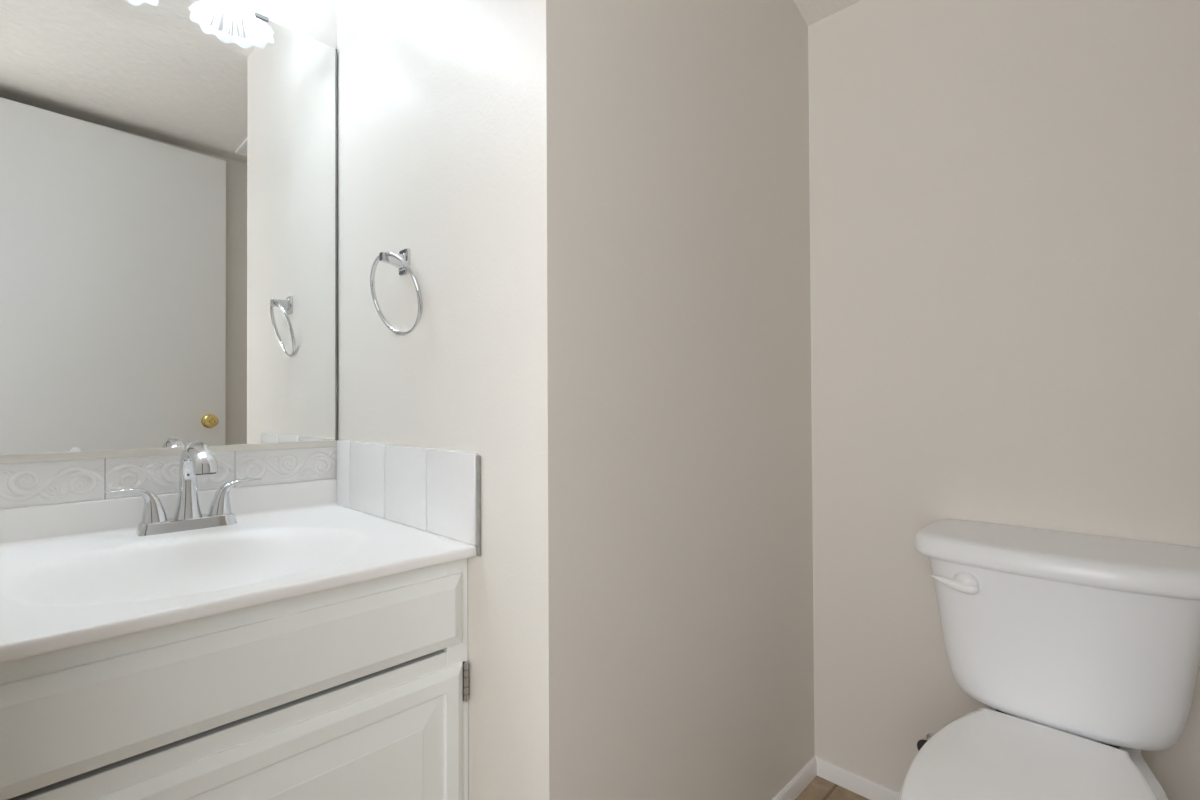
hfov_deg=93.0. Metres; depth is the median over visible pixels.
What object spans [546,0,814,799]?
wall
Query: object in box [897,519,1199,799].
toilet
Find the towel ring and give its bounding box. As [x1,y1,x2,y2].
[370,248,422,335]
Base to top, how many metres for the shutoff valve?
0.038 m
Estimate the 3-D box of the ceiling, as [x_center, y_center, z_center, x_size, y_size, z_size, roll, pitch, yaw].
[0.047,-1.226,0.886,2.062,0.445,1.926,-1,-1,44]
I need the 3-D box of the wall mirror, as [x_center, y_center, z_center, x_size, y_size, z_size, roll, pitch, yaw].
[-0.939,-0.394,1.183,0.016,1.019,0.764,-1,-1,44]
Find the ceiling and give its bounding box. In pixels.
[794,0,861,25]
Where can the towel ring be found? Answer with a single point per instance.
(402, 260)
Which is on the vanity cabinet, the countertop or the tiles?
the countertop
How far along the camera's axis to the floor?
1.47 m
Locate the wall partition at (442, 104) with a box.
[337,0,548,799]
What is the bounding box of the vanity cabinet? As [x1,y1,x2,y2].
[0,558,467,799]
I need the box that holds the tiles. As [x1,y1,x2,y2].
[336,440,480,555]
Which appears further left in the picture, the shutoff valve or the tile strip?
the tile strip
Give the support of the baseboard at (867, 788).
attached to the wall at (1005, 194)
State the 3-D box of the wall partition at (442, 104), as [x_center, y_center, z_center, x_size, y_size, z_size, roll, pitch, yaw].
[-0.344,-0.210,1.210,0.828,2.450,0.100,-1,-1,44]
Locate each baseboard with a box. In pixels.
[772,756,816,799]
[815,756,899,799]
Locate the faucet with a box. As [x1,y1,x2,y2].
[103,441,260,535]
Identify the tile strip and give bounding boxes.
[0,446,335,508]
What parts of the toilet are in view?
flush lever, seat lid, bowl, tank lid, tank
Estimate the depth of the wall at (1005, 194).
1.29 m
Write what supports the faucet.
on the countertop
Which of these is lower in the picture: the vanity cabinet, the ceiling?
the vanity cabinet
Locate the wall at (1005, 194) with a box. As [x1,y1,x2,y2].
[808,0,1199,799]
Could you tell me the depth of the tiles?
1.16 m
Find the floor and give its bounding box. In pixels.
[795,776,869,799]
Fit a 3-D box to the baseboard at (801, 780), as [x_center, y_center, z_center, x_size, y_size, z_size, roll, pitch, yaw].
[0.258,0.990,1.210,0.010,0.044,0.949,-1,-1,44]
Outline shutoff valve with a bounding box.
[917,733,933,750]
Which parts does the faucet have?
lever handle, plate, spout, lever handle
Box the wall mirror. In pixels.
[0,0,336,463]
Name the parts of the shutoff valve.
valve handle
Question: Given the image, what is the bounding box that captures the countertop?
[0,478,475,662]

